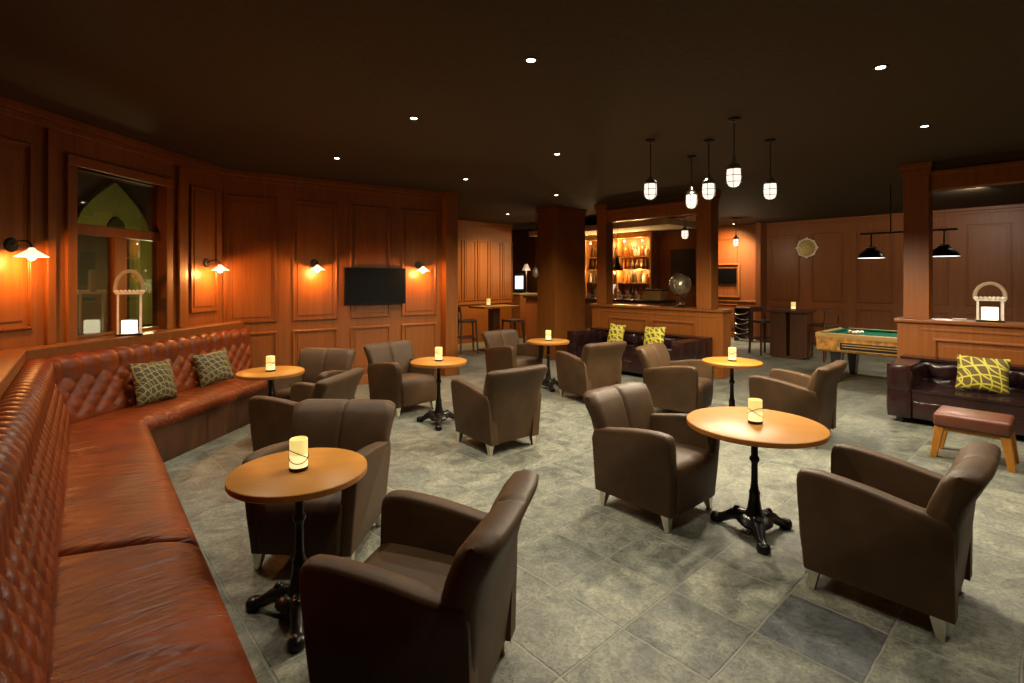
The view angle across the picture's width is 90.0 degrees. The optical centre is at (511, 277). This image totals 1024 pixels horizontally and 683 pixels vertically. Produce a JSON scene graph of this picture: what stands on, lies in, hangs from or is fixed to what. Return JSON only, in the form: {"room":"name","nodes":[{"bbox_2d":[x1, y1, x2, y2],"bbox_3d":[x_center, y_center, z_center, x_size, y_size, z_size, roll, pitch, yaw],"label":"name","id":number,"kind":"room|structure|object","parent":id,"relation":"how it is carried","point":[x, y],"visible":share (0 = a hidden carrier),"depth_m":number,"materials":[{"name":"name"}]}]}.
{"room":"bar lounge","nodes":[
{"label":"bar lounge","id":0,"kind":"room"},
{"bbox_2d":[0,96,224,350],"bbox_3d":[-4.584,0.100,1.285,0.211,3.206,11.611,0,0,5],"label":"wall","id":1,"kind":"structure","parent":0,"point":[34,141],"depth_m":4.74,"materials":[{"name":"brown wood"}]},
{"bbox_2d":[3,238,48,259],"bbox_3d":[-4.088,-0.245,4.315,0.313,0.194,0.224,0,0,5],"label":"wall sconce","id":2,"kind":"object","parent":1,"relation":"attached to","point":[10,244],"visible":1,"depth_m":4.30,"materials":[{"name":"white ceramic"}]},
{"bbox_2d":[65,153,173,341],"bbox_3d":[-4.195,-0.278,5.468,0.190,1.796,1.332,0,0,5],"label":"window","id":3,"kind":"structure","parent":1,"relation":"attached to","point":[117,238],"depth_m":5.43,"materials":[{"name":"brown wood"}]},
{"bbox_2d":[203,258,229,272],"bbox_3d":[-3.864,-0.165,6.705,0.313,0.194,0.224,0,0,5],"label":"wall sconce","id":4,"kind":"object","parent":1,"relation":"attached to","point":[206,262],"visible":1,"depth_m":6.69,"materials":[{"name":"white glass"}]},
{"bbox_2d":[77,171,151,334],"bbox_3d":[-5.784,-0.400,6.622,0.102,4.200,9.120,0,0,5],"label":"wall","id":5,"kind":"structure","parent":0,"point":[91,250],"depth_m":7.00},
{"bbox_2d":[77,182,151,324],"bbox_3d":[-5.635,-0.325,7.135,0.100,2.050,1.700,0,0,5],"label":"wall","id":6,"kind":"structure","parent":5,"relation":"attached to","point":[109,202],"depth_m":7.55,"materials":[{"name":"green paint"}]},
{"bbox_2d":[107,217,125,228],"bbox_3d":[-5.591,-0.770,7.231,0.030,0.180,0.320,0,0,5],"label":"trim","id":7,"kind":"structure","parent":6,"relation":"attached to","point":[116,222],"depth_m":7.22,"materials":[{"name":"brown wood"}]},
{"bbox_2d":[223,169,442,384],"bbox_3d":[-2.684,0.100,8.068,3.528,3.200,0.250,0,0,-35],"label":"wall","id":8,"kind":"structure","parent":0,"point":[274,225],"depth_m":7.82,"materials":[{"name":"brown wood"}]},
{"bbox_2d":[0,321,243,397],"bbox_3d":[-2.733,1.150,3.821,3.805,1.100,6.936,0,0,0],"label":"trim","id":9,"kind":"structure","parent":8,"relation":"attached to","point":[12,361],"depth_m":4.79,"materials":[{"name":"brown wood"}]},
{"bbox_2d":[113,269,144,336],"bbox_3d":[-4.029,0.255,5.391,0.275,0.690,0.264,0,0,-37],"label":"candle lantern","id":10,"kind":"object","parent":9,"relation":"on","point":[128,327],"visible":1,"depth_m":5.34,"materials":[{"name":"wood"}]},
{"bbox_2d":[121,320,136,333],"bbox_3d":[-4.029,0.514,5.391,0.136,0.131,0.136,0,0,-37],"label":"candle","id":11,"kind":"object","parent":10,"relation":"on","point":[127,326],"depth_m":5.34,"materials":[{"name":"beige wax"}]},
{"bbox_2d":[310,259,324,271],"bbox_3d":[-2.909,-0.185,7.627,0.224,0.194,0.313,0,0,-35],"label":"wall sconce","id":12,"kind":"object","parent":8,"relation":"attached to","point":[314,263],"visible":1,"depth_m":7.59,"materials":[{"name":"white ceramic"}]},
{"bbox_2d":[344,267,405,304],"bbox_3d":[-2.202,0.130,8.262,1.016,0.590,0.078,0,0,-35],"label":"television","id":13,"kind":"object","parent":8,"relation":"attached to","point":[362,286],"visible":1,"depth_m":8.21,"materials":[{"name":"black plastic"}]},
{"bbox_2d":[415,261,428,272],"bbox_3d":[-1.514,-0.185,8.610,0.224,0.194,0.313,0,0,-35],"label":"wall sconce","id":14,"kind":"object","parent":8,"relation":"attached to","point":[418,264],"visible":1,"depth_m":8.58,"materials":[{"name":"white glass"}]},
{"bbox_2d":[441,191,458,375],"bbox_3d":[-1.117,0.100,9.030,0.280,3.200,0.280,0,0,-35],"label":"pillar","id":15,"kind":"structure","parent":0,"point":[449,199],"depth_m":8.93,"materials":[{"name":"brown wood"}]},
{"bbox_2d":[458,220,512,343],"bbox_3d":[-0.887,0.100,13.762,2.294,3.200,0.250,0,0,-42],"label":"wall","id":16,"kind":"structure","parent":0,"point":[485,254],"depth_m":13.75,"materials":[{"name":"brown wood"}]},
{"bbox_2d":[0,0,1023,232],"bbox_3d":[0.238,-1.550,7.784,24.000,0.100,24.000,0,0,-42],"label":"ceiling","id":17,"kind":"structure","parent":0,"point":[280,87],"depth_m":4.12,"materials":[{"name":"paint"}]},
{"bbox_2d":[408,116,418,119],"bbox_3d":[-0.920,-1.496,4.800,0.100,0.007,0.100,0,0,0],"label":"recessed light","id":18,"kind":"object","parent":17,"relation":"in","point":[411,117],"visible":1,"depth_m":4.80,"materials":[{"name":"metal"}]},
{"bbox_2d":[524,57,537,63],"bbox_3d":[0.130,-1.496,3.520,0.100,0.007,0.100,0,0,0],"label":"recessed light","id":19,"kind":"object","parent":17,"relation":"in","point":[530,60],"visible":1,"depth_m":3.52,"materials":[{"name":"metal"}]},
{"bbox_2d":[532,207,538,277],"bbox_3d":[0.497,-0.750,10.794,0.136,1.500,0.134,0,0,0],"label":"glass pendant","id":20,"kind":"object","parent":17,"relation":"hanging from","point":[535,273],"visible":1,"depth_m":10.79,"materials":[{"name":"metal"}]},
{"bbox_2d":[643,139,657,200],"bbox_3d":[1.506,-1.170,5.570,0.158,0.661,0.158,0,0,0],"label":"cage pendant","id":21,"kind":"object","parent":17,"relation":"hanging from","point":[650,189],"visible":1,"depth_m":5.53,"materials":[{"name":"glass"}]},
{"bbox_2d":[681,225,688,239],"bbox_3d":[3.480,-1.135,10.300,0.158,0.731,0.158,0,0,0],"label":"cage pendant","id":22,"kind":"object","parent":17,"relation":"hanging from","point":[684,230],"visible":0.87,"depth_m":10.25,"materials":[{"name":"glass"}]},
{"bbox_2d":[685,155,697,209],"bbox_3d":[2.210,-1.170,6.300,0.158,0.661,0.158,0,0,0],"label":"cage pendant","id":23,"kind":"object","parent":17,"relation":"hanging from","point":[691,197],"visible":1,"depth_m":6.26,"materials":[{"name":"glass"}]},
{"bbox_2d":[701,139,715,200],"bbox_3d":[2.140,-1.170,5.570,0.158,0.661,0.158,0,0,0],"label":"cage pendant","id":24,"kind":"object","parent":17,"relation":"hanging from","point":[708,190],"visible":1,"depth_m":5.53,"materials":[{"name":"glass"}]},
{"bbox_2d":[725,117,742,188],"bbox_3d":[2.090,-1.170,4.820,0.158,0.661,0.158,0,0,0],"label":"cage pendant","id":25,"kind":"object","parent":17,"relation":"hanging from","point":[733,170],"visible":1,"depth_m":4.78,"materials":[{"name":"glass"}]},
{"bbox_2d":[733,218,738,245],"bbox_3d":[5.600,-1.145,12.800,0.158,0.711,0.158,0,0,0],"label":"cage pendant","id":26,"kind":"object","parent":17,"relation":"hanging from","point":[735,239],"visible":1,"depth_m":12.75,"materials":[{"name":"glass"}]},
{"bbox_2d":[762,139,777,200],"bbox_3d":[2.810,-1.170,5.570,0.158,0.661,0.158,0,0,0],"label":"cage pendant","id":27,"kind":"object","parent":17,"relation":"hanging from","point":[770,190],"visible":1,"depth_m":5.53,"materials":[{"name":"glass"}]},
{"bbox_2d":[857,185,902,258],"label":"lamp","id":28,"kind":"object","parent":17,"relation":"hanging from","point":[870,252],"depth_m":8.36,"materials":[{"name":"black metal"}]},
{"bbox_2d":[872,64,888,70],"bbox_3d":[2.620,-1.496,3.640,0.100,0.007,0.100,0,0,0],"label":"recessed light","id":29,"kind":"object","parent":17,"relation":"in","point":[882,66],"visible":1,"depth_m":3.64,"materials":[{"name":"metal"}]},
{"bbox_2d":[918,124,930,127],"bbox_3d":[4.070,-1.496,5.050,0.100,0.007,0.100,0,0,0],"label":"recessed light","id":30,"kind":"object","parent":17,"relation":"in","point":[928,125],"visible":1,"depth_m":5.05,"materials":[{"name":"metal"}]},
{"bbox_2d":[933,228,960,256],"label":"lamp","id":31,"kind":"object","parent":17,"relation":"hanging from","point":[940,250],"depth_m":7.71,"materials":[{"name":"black metal"}]},
{"bbox_2d":[512,231,536,292],"bbox_3d":[0.159,0.100,16.848,0.100,3.200,3.500,0,0,-42],"label":"wall","id":32,"kind":"structure","parent":0,"point":[523,246],"depth_m":16.47,"materials":[{"name":"brown wood"}]},
{"bbox_2d":[536,205,586,359],"bbox_3d":[1.074,0.100,11.118,1.030,3.200,0.580,0,0,-42],"label":"column","id":33,"kind":"structure","parent":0,"point":[560,229],"depth_m":10.84,"materials":[{"name":"brown wood"}]},
{"bbox_2d":[164,337,1023,682],"bbox_3d":[0.238,1.750,7.784,24.000,0.100,24.000,0,0,-42],"label":"floor","id":34,"kind":"structure","parent":0,"point":[604,594],"depth_m":3.03,"materials":[{"name":"tile"}]},
{"bbox_2d":[0,328,268,682],"bbox_3d":[-2.613,1.188,3.529,1.947,1.024,7.501,0,0,-28],"label":"banquette","id":35,"kind":"object","parent":34,"relation":"on","point":[106,577],"visible":0.91,"depth_m":2.33,"materials":[{"name":"brown leather"}]},
{"bbox_2d":[58,419,199,556],"bbox_3d":[-2.693,1.293,3.378,0.660,0.143,2.938,0,0,-40],"label":"seat cushion","id":36,"kind":"object","parent":35,"relation":"on","point":[120,498],"depth_m":2.86,"materials":[{"name":"orange leather"}]},
{"bbox_2d":[46,542,257,682],"bbox_3d":[-1.094,1.292,1.465,0.660,0.147,2.601,0,0,-40],"label":"seat cushion","id":37,"kind":"object","parent":35,"relation":"on","point":[122,612],"depth_m":1.85,"materials":[{"name":"orange leather"}]},
{"bbox_2d":[129,359,177,406],"bbox_3d":[-3.550,1.030,5.088,0.190,0.424,0.476,0,0,11],"label":"throw pillow","id":38,"kind":"object","parent":35,"relation":"on","point":[153,381],"visible":1,"depth_m":5.01,"materials":[{"name":"brown fabric"}]},
{"bbox_2d":[76,377,267,431],"bbox_3d":[-3.407,1.293,5.594,0.660,0.144,2.693,0,0,7],"label":"seat cushion","id":39,"kind":"object","parent":35,"relation":"on","point":[192,401],"depth_m":5.01,"materials":[{"name":"orange leather"}]},
{"bbox_2d":[191,348,234,386],"bbox_3d":[-3.453,1.035,5.936,0.188,0.398,0.432,0,0,29],"label":"throw pillow","id":40,"kind":"object","parent":35,"relation":"on","point":[213,367],"visible":1,"depth_m":5.87,"materials":[{"name":"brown fabric"}]},
{"bbox_2d":[235,366,304,396],"bbox_3d":[-2.500,1.333,5.310,0.650,0.735,0.650,0,0,0],"label":"bistro table","id":41,"kind":"object","parent":34,"relation":"on","point":[281,372],"visible":0.5,"depth_m":5.23,"materials":[{"name":"brown wood"}]},
{"bbox_2d":[265,355,274,371],"bbox_3d":[-2.500,0.886,5.300,0.094,0.157,0.094,0,0,-44],"label":"candle holder","id":42,"kind":"object","parent":41,"relation":"on","point":[270,360],"visible":1,"depth_m":5.26,"materials":[{"name":"wax"}]},
{"bbox_2d":[225,448,366,653],"bbox_3d":[-1.075,1.333,2.590,0.660,0.735,0.660,0,0,-20],"label":"bistro table","id":43,"kind":"object","parent":34,"relation":"on","point":[268,479],"visible":0.78,"depth_m":2.52,"materials":[{"name":"brown wood"}]},
{"bbox_2d":[289,436,308,472],"bbox_3d":[-1.075,0.886,2.580,0.094,0.157,0.094,0,0,38],"label":"candle holder","id":44,"kind":"object","parent":43,"relation":"on","point":[298,445],"visible":1,"depth_m":2.55,"materials":[{"name":"glass"}]},
{"bbox_2d":[248,367,363,451],"bbox_3d":[-1.876,1.284,4.750,0.804,0.832,0.728,0,0,11],"label":"armchair","id":45,"kind":"object","parent":34,"relation":"on","point":[271,418],"visible":0.52,"depth_m":4.47,"materials":[{"name":"beige leather"}]},
{"bbox_2d":[268,348,355,399],"bbox_3d":[-2.321,1.284,6.004,0.728,0.832,0.804,0,0,9],"label":"armchair","id":46,"kind":"object","parent":34,"relation":"on","point":[318,364],"visible":0.44,"depth_m":6.19,"materials":[{"name":"beige leather"}]},
{"bbox_2d":[242,399,395,569],"bbox_3d":[-1.197,1.284,3.305,0.728,0.832,0.804,0,0,3],"label":"armchair","id":47,"kind":"object","parent":34,"relation":"on","point":[336,524],"visible":0.68,"depth_m":3.10,"materials":[{"name":"beige leather"}]},
{"bbox_2d":[363,340,436,416],"bbox_3d":[-1.450,1.284,6.718,0.804,0.832,0.728,0,0,44],"label":"armchair","id":48,"kind":"object","parent":34,"relation":"on","point":[392,377],"visible":0.95,"depth_m":6.55,"materials":[{"name":"beige leather"}]},
{"bbox_2d":[299,469,538,682],"bbox_3d":[-0.332,1.284,2.116,0.804,0.832,0.728,0,0,15],"label":"armchair","id":49,"kind":"object","parent":34,"relation":"on","point":[435,602],"visible":1,"depth_m":1.85,"materials":[{"name":"brown leather"}]},
{"bbox_2d":[410,356,466,430],"bbox_3d":[-0.855,1.333,5.980,0.650,0.735,0.650,0,0,-8],"label":"bistro table","id":50,"kind":"object","parent":34,"relation":"on","point":[439,415],"visible":0.94,"depth_m":5.94,"materials":[{"name":"brown wood"}]},
{"bbox_2d":[435,347,442,360],"bbox_3d":[-0.855,0.886,5.970,0.094,0.157,0.094,0,0,-25],"label":"candle holder","id":51,"kind":"object","parent":50,"relation":"on","point":[438,350],"visible":1,"depth_m":5.93,"materials":[{"name":"wax"}]},
{"bbox_2d":[458,307,478,353],"bbox_3d":[-1.020,1.175,11.650,0.434,1.050,0.434,0,0,-18],"label":"bar stool","id":52,"kind":"object","parent":34,"relation":"on","point":[461,320],"visible":0.72,"depth_m":11.51,"materials":[{"name":"brown wood"}]},
{"bbox_2d":[469,304,518,351],"bbox_3d":[-0.420,1.175,12.000,1.050,1.050,0.600,0,0,-42],"label":"bar table","id":53,"kind":"object","parent":34,"relation":"on","point":[493,310],"visible":0.7,"depth_m":11.91,"materials":[{"name":"brown wood"}]},
{"bbox_2d":[451,364,547,455],"bbox_3d":[-0.136,1.284,5.247,0.728,0.832,0.804,0,0,-38],"label":"armchair","id":54,"kind":"object","parent":34,"relation":"on","point":[507,408],"visible":1,"depth_m":5.01,"materials":[{"name":"brown leather"}]},
{"bbox_2d":[482,329,543,372],"bbox_3d":[0.004,1.284,8.261,0.728,0.832,0.804,0,0,-41],"label":"armchair","id":55,"kind":"object","parent":34,"relation":"on","point":[504,350],"visible":0.6,"depth_m":8.19,"materials":[{"name":"beige leather"}]},
{"bbox_2d":[501,318,524,342],"bbox_3d":[0.020,1.323,11.720,0.434,0.755,0.434,0,0,-34],"label":"bar stool","id":56,"kind":"object","parent":34,"relation":"on","point":[514,320],"visible":0.59,"depth_m":11.66,"materials":[{"name":"brown wood"}]},
{"bbox_2d":[512,293,536,336],"bbox_3d":[0.320,1.070,15.100,0.760,1.260,0.560,0,0,-42],"label":"bar counter","id":57,"kind":"object","parent":34,"relation":"on","point":[519,312],"depth_m":14.77,"materials":[{"name":"brown wood"}]},
{"bbox_2d":[514,274,523,292],"bbox_3d":[0.210,0.160,15.000,0.280,0.560,0.120,0,0,0],"label":"display","id":58,"kind":"object","parent":57,"relation":"on","point":[518,278],"visible":0.96,"depth_m":14.98,"materials":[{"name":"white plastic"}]},
{"bbox_2d":[513,293,536,294],"bbox_3d":[0.320,0.460,15.100,0.760,0.040,0.560,0,0,-42],"label":"countertop","id":59,"kind":"structure","parent":57,"relation":"on","point":[513,293],"depth_m":14.78,"materials":[{"name":"beige paint"}]},
{"bbox_2d":[522,264,530,292],"bbox_3d":[0.420,0.015,15.050,0.260,0.850,0.260,0,0,0],"label":"table lamp","id":60,"kind":"object","parent":57,"relation":"on","point":[526,268],"visible":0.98,"depth_m":15.02,"materials":[{"name":"fabric"}]},
{"bbox_2d":[527,338,568,391],"bbox_3d":[0.560,1.333,7.900,0.650,0.735,0.650,0,0,-10],"label":"bistro table","id":61,"kind":"object","parent":34,"relation":"on","point":[548,381],"visible":0.8,"depth_m":7.85,"materials":[{"name":"brown wood"}]},
{"bbox_2d":[545,330,550,340],"bbox_3d":[0.560,0.886,7.890,0.094,0.157,0.094,0,0,-4],"label":"candle holder","id":62,"kind":"object","parent":61,"relation":"on","point":[548,332],"visible":1,"depth_m":7.85,"materials":[{"name":"glass"}]},
{"bbox_2d":[555,341,626,403],"bbox_3d":[1.109,1.284,7.223,0.728,0.832,0.804,0,0,-32],"label":"armchair","id":63,"kind":"object","parent":34,"relation":"on","point":[599,365],"visible":0.76,"depth_m":6.98,"materials":[{"name":"beige leather"}]},
{"bbox_2d":[523,295,675,340],"bbox_3d":[1.942,1.090,12.519,0.640,1.220,4.200,0,0,-42],"label":"bar counter","id":64,"kind":"object","parent":34,"relation":"on","point":[531,301],"depth_m":12.31,"materials":[{"name":"brown wood"}]},
{"bbox_2d":[523,295,675,303],"bbox_3d":[1.942,0.510,12.519,0.640,0.060,4.200,0,0,-42],"label":"countertop","id":65,"kind":"structure","parent":64,"relation":"on","point":[632,300],"depth_m":11.36,"materials":[{"name":"brown wood"}]},
{"bbox_2d":[640,289,669,299],"bbox_3d":[3.159,0.362,11.259,0.340,0.235,0.560,0,0,-42],"label":"box","id":66,"kind":"object","parent":64,"relation":"on","point":[647,294],"visible":0.9,"depth_m":11.13,"materials":[{"name":"brown wood"}]},
{"bbox_2d":[585,231,659,298],"bbox_3d":[2.455,0.280,13.826,0.380,2.840,3.260,0,0,-42],"label":"bar shelf","id":67,"kind":"object","parent":34,"relation":"on","point":[650,239],"visible":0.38,"depth_m":13.29,"materials":[{"name":"brown wood"}]},
{"bbox_2d":[567,327,711,373],"bbox_3d":[2.221,1.353,9.268,0.960,0.695,2.470,0,0,-42],"label":"leather sofa","id":68,"kind":"object","parent":34,"relation":"on","point":[679,346],"visible":0.55,"depth_m":8.95,"materials":[{"name":"brown leather"}]},
{"bbox_2d":[607,323,625,341],"bbox_3d":[1.926,1.050,9.486,0.170,0.405,0.352,0,0,-38],"label":"throw pillow","id":69,"kind":"object","parent":68,"relation":"on","point":[616,332],"visible":0.82,"depth_m":9.43,"materials":[{"name":"yellow fabric"}]},
{"bbox_2d":[643,327,665,344],"bbox_3d":[2.466,1.050,8.895,0.441,0.435,0.174,0,0,44],"label":"throw pillow","id":70,"kind":"object","parent":68,"relation":"on","point":[652,334],"visible":0.67,"depth_m":8.84,"materials":[{"name":"yellow fabric"}]},
{"bbox_2d":[583,381,719,532],"bbox_3d":[1.039,1.284,3.852,0.728,0.832,0.804,0,0,-41],"label":"armchair","id":71,"kind":"object","parent":34,"relation":"on","point":[657,463],"visible":0.99,"depth_m":3.67,"materials":[{"name":"brown leather"}]},
{"bbox_2d":[636,342,713,412],"bbox_3d":[2.057,1.284,6.464,0.804,0.832,0.728,0,0,38],"label":"armchair","id":72,"kind":"object","parent":34,"relation":"on","point":[679,385],"visible":0.87,"depth_m":6.24,"materials":[{"name":"beige leather"}]},
{"bbox_2d":[702,357,762,406],"bbox_3d":[2.560,1.333,5.960,0.650,0.735,0.650,0,0,14],"label":"bistro table","id":73,"kind":"object","parent":34,"relation":"on","point":[741,363],"visible":0.52,"depth_m":5.92,"materials":[{"name":"brown wood"}]},
{"bbox_2d":[728,347,736,361],"bbox_3d":[2.560,0.886,5.950,0.094,0.157,0.094,0,0,-36],"label":"candle holder","id":74,"kind":"object","parent":73,"relation":"on","point":[732,352],"visible":1,"depth_m":5.92,"materials":[{"name":"wax"}]},
{"bbox_2d":[734,307,752,341],"bbox_3d":[6.254,1.245,13.839,0.290,0.910,0.408,0,0,-42],"label":"rack","id":75,"kind":"object","parent":34,"relation":"on","point":[741,314],"visible":0.98,"depth_m":13.91,"materials":[{"name":"black metal"}]},
{"bbox_2d":[687,407,829,554],"bbox_3d":[1.620,1.333,3.420,0.860,0.735,0.860,0,0,14],"label":"bistro table","id":76,"kind":"object","parent":34,"relation":"on","point":[778,430],"visible":0.98,"depth_m":3.35,"materials":[{"name":"brown wood"}]},
{"bbox_2d":[748,398,762,424],"bbox_3d":[1.620,0.886,3.410,0.094,0.157,0.094,0,0,-21],"label":"candle holder","id":77,"kind":"object","parent":76,"relation":"on","point":[755,408],"visible":1,"depth_m":3.38,"materials":[{"name":"glass"}]},
{"bbox_2d":[748,306,769,355],"bbox_3d":[5.617,1.175,11.458,0.434,1.050,0.434,0,0,-11],"label":"bar stool","id":78,"kind":"object","parent":34,"relation":"on","point":[764,321],"visible":0.76,"depth_m":11.59,"materials":[{"name":"brown wood"}]},
{"bbox_2d":[766,308,816,359],"bbox_3d":[5.999,1.190,10.994,0.600,1.020,0.800,0,0,-42],"label":"bar table","id":79,"kind":"object","parent":34,"relation":"on","point":[789,329],"visible":1,"depth_m":10.80,"materials":[{"name":"brown wood"}]},
{"bbox_2d":[791,302,795,309],"bbox_3d":[6.026,0.597,10.965,0.099,0.165,0.098,0,0,32],"label":"candle holder","id":80,"kind":"object","parent":79,"relation":"on","point":[793,304],"visible":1,"depth_m":10.93,"materials":[{"name":"yellow glass"}]},
{"bbox_2d":[749,360,847,448],"bbox_3d":[3.048,1.284,5.460,0.728,0.832,0.804,0,0,-44],"label":"armchair","id":81,"kind":"object","parent":34,"relation":"on","point":[813,397],"visible":0.73,"depth_m":5.24,"materials":[{"name":"brown leather"}]},
{"bbox_2d":[808,310,840,362],"bbox_3d":[6.446,1.175,10.549,0.434,1.050,0.434,0,0,-11],"label":"bar stool","id":82,"kind":"object","parent":34,"relation":"on","point":[824,324],"visible":0.66,"depth_m":10.38,"materials":[{"name":"brown wood"}]},
{"bbox_2d":[815,327,896,381],"bbox_3d":[6.304,1.298,8.078,1.350,0.804,2.354,0,0,-42],"label":"pool table","id":83,"kind":"object","parent":34,"relation":"on","point":[876,342],"visible":0.37,"depth_m":8.23,"materials":[{"name":"brown wood"}]},
{"bbox_2d":[796,441,1000,641],"bbox_3d":[2.067,1.284,2.759,0.728,0.832,0.804,0,0,-42],"label":"armchair","id":84,"kind":"object","parent":34,"relation":"on","point":[899,531],"visible":1,"depth_m":2.56,"materials":[{"name":"brown leather"}]},
{"bbox_2d":[886,354,1023,435],"bbox_3d":[5.638,1.353,5.522,0.960,0.695,2.470,0,0,-42],"label":"leather sofa","id":85,"kind":"object","parent":34,"relation":"on","point":[917,386],"visible":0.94,"depth_m":5.95,"materials":[{"name":"brown leather"}]},
{"bbox_2d":[955,354,1011,395],"bbox_3d":[5.295,1.085,5.763,0.472,0.400,0.161,0,0,44],"label":"throw pillow","id":86,"kind":"object","parent":85,"relation":"on","point":[973,373],"visible":1,"depth_m":5.72,"materials":[{"name":"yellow fabric"}]},
{"bbox_2d":[930,405,1019,472],"bbox_3d":[4.330,1.485,4.800,0.440,0.430,0.591,0,0,-42],"label":"footstool","id":87,"kind":"object","parent":34,"relation":"on","point":[999,426],"visible":1,"depth_m":4.69,"materials":[{"name":"leather"}]},
{"bbox_2d":[529,218,695,236],"bbox_3d":[2.429,-1.230,13.098,1.400,0.140,4.300,0,0,-42],"label":"ceiling","id":88,"kind":"structure","parent":0,"point":[662,224],"depth_m":11.80,"materials":[{"name":"beige paint"}]},
{"bbox_2d":[613,227,623,270],"bbox_3d":[2.398,-0.665,11.648,0.280,0.990,0.280,0,0,0],"label":"bell pendant","id":89,"kind":"object","parent":88,"relation":"hanging from","point":[617,267],"visible":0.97,"depth_m":11.62,"materials":[{"name":"metal"}]},
{"bbox_2d":[585,215,695,306],"bbox_3d":[3.050,0.100,13.901,0.600,3.200,4.750,0,0,-42],"label":"wall","id":90,"kind":"structure","parent":0,"point":[667,239],"depth_m":12.52,"materials":[{"name":"brown wood"}]},
{"bbox_2d":[669,247,695,287],"bbox_3d":[4.099,-0.250,12.280,0.036,0.960,0.720,0,0,-42],"label":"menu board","id":91,"kind":"object","parent":90,"relation":"attached to","point":[681,260],"visible":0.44,"depth_m":12.24,"materials":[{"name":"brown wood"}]},
{"bbox_2d":[590,303,733,378],"bbox_3d":[2.717,1.117,9.740,0.390,1.165,2.850,0,0,-42],"label":"wall","id":92,"kind":"structure","parent":0,"point":[714,323],"depth_m":9.21,"materials":[{"name":"brown wood"}]},
{"bbox_2d":[594,204,612,303],"bbox_3d":[1.925,-0.487,10.608,0.312,2.045,0.312,0,0,-42],"label":"pillar","id":93,"kind":"structure","parent":92,"relation":"on","point":[604,228],"depth_m":10.52,"materials":[{"name":"brown wood"}]},
{"bbox_2d":[669,273,691,307],"bbox_3d":[3.071,0.224,9.352,0.400,0.621,0.400,0,0,-9],"label":"globe","id":94,"kind":"object","parent":92,"relation":"on","point":[679,284],"visible":1,"depth_m":9.22,"materials":[{"name":"glass"}]},
{"bbox_2d":[696,191,720,308],"bbox_3d":[3.421,-0.487,8.968,0.342,2.045,0.342,0,0,-42],"label":"pillar","id":95,"kind":"structure","parent":92,"relation":"on","point":[706,211],"depth_m":8.88,"materials":[{"name":"brown wood"}]},
{"bbox_2d":[606,201,695,222],"bbox_3d":[2.666,-1.260,9.796,0.240,0.240,1.960,0,0,-42],"label":"beam","id":96,"kind":"structure","parent":95,"relation":"attached to","point":[673,209],"depth_m":9.71,"materials":[{"name":"brown wood"}]},
{"bbox_2d":[608,194,685,209],"bbox_3d":[2.666,-1.440,9.796,0.180,0.120,1.960,0,0,-42],"label":"fascia","id":97,"kind":"object","parent":96,"relation":"attached to","point":[677,198],"visible":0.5,"depth_m":9.76,"materials":[{"name":"paint"}]},
{"bbox_2d":[755,222,765,340],"bbox_3d":[6.787,0.100,13.959,0.400,3.200,0.140,0,0,-42],"label":"wall","id":98,"kind":"structure","parent":0,"point":[760,228],"depth_m":13.85,"materials":[{"name":"brown wood"}]},
{"bbox_2d":[718,204,1023,341],"bbox_3d":[8.068,0.100,12.963,0.251,3.200,13.100,0,0,-42],"label":"wall","id":99,"kind":"structure","parent":0,"point":[989,240],"depth_m":12.30,"materials":[{"name":"brown wood"}]},
{"bbox_2d":[718,263,739,297],"bbox_3d":[6.202,0.070,14.847,0.052,0.980,0.800,0,0,-42],"label":"wall panel","id":100,"kind":"object","parent":99,"relation":"attached to","point":[725,275],"visible":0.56,"depth_m":14.74,"materials":[{"name":"brown wood"}]},
{"bbox_2d":[795,237,818,258],"bbox_3d":[7.640,-0.780,13.276,0.067,0.560,0.560,0,0,-42],"label":"wall medallion","id":101,"kind":"object","parent":99,"relation":"attached to","point":[807,247],"visible":1,"depth_m":13.26,"materials":[{"name":"metal"}]},
{"bbox_2d":[894,317,1023,364],"bbox_3d":[6.171,1.117,5.954,0.390,1.165,2.760,0,0,-42],"label":"wall","id":102,"kind":"structure","parent":0,"point":[934,337],"depth_m":6.37,"materials":[{"name":"brown wood"}]},
{"bbox_2d":[899,161,932,318],"bbox_3d":[5.396,-0.487,6.803,0.342,2.045,0.342,0,0,-42],"label":"pillar","id":103,"kind":"structure","parent":102,"relation":"on","point":[917,194],"depth_m":6.72,"materials":[{"name":"brown wood"}]},
{"bbox_2d":[930,160,1023,191],"bbox_3d":[6.285,-1.260,5.828,0.240,0.240,2.360,0,0,-42],"label":"beam","id":104,"kind":"structure","parent":103,"relation":"attached to","point":[1012,172],"depth_m":6.29,"materials":[{"name":"brown wood"}]},
{"bbox_2d":[932,150,1023,170],"bbox_3d":[6.285,-1.440,5.828,0.180,0.120,2.360,0,0,-42],"label":"fascia","id":105,"kind":"object","parent":104,"relation":"attached to","point":[1015,155],"visible":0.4,"depth_m":6.29,"materials":[{"name":"paint"}]},
{"bbox_2d":[952,318,966,320],"bbox_3d":[5.657,0.524,6.473,0.150,0.022,0.150,0,0,0],"label":"ashtray","id":106,"kind":"object","parent":102,"relation":"on","point":[957,319],"visible":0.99,"depth_m":6.43,"materials":[{"name":"beige ceramic"}]},
{"bbox_2d":[973,282,1007,322],"bbox_3d":[5.867,0.290,6.286,0.316,0.489,0.304,0,0,41],"label":"candle lantern","id":107,"kind":"object","parent":102,"relation":"on","point":[988,314],"visible":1,"depth_m":6.23,"materials":[{"name":"wood"}]},
{"bbox_2d":[981,307,998,319],"bbox_3d":[5.867,0.436,6.286,0.156,0.151,0.156,0,0,41],"label":"candle","id":108,"kind":"object","parent":107,"relation":"on","point":[987,313],"depth_m":6.23,"materials":[{"name":"beige wax"}]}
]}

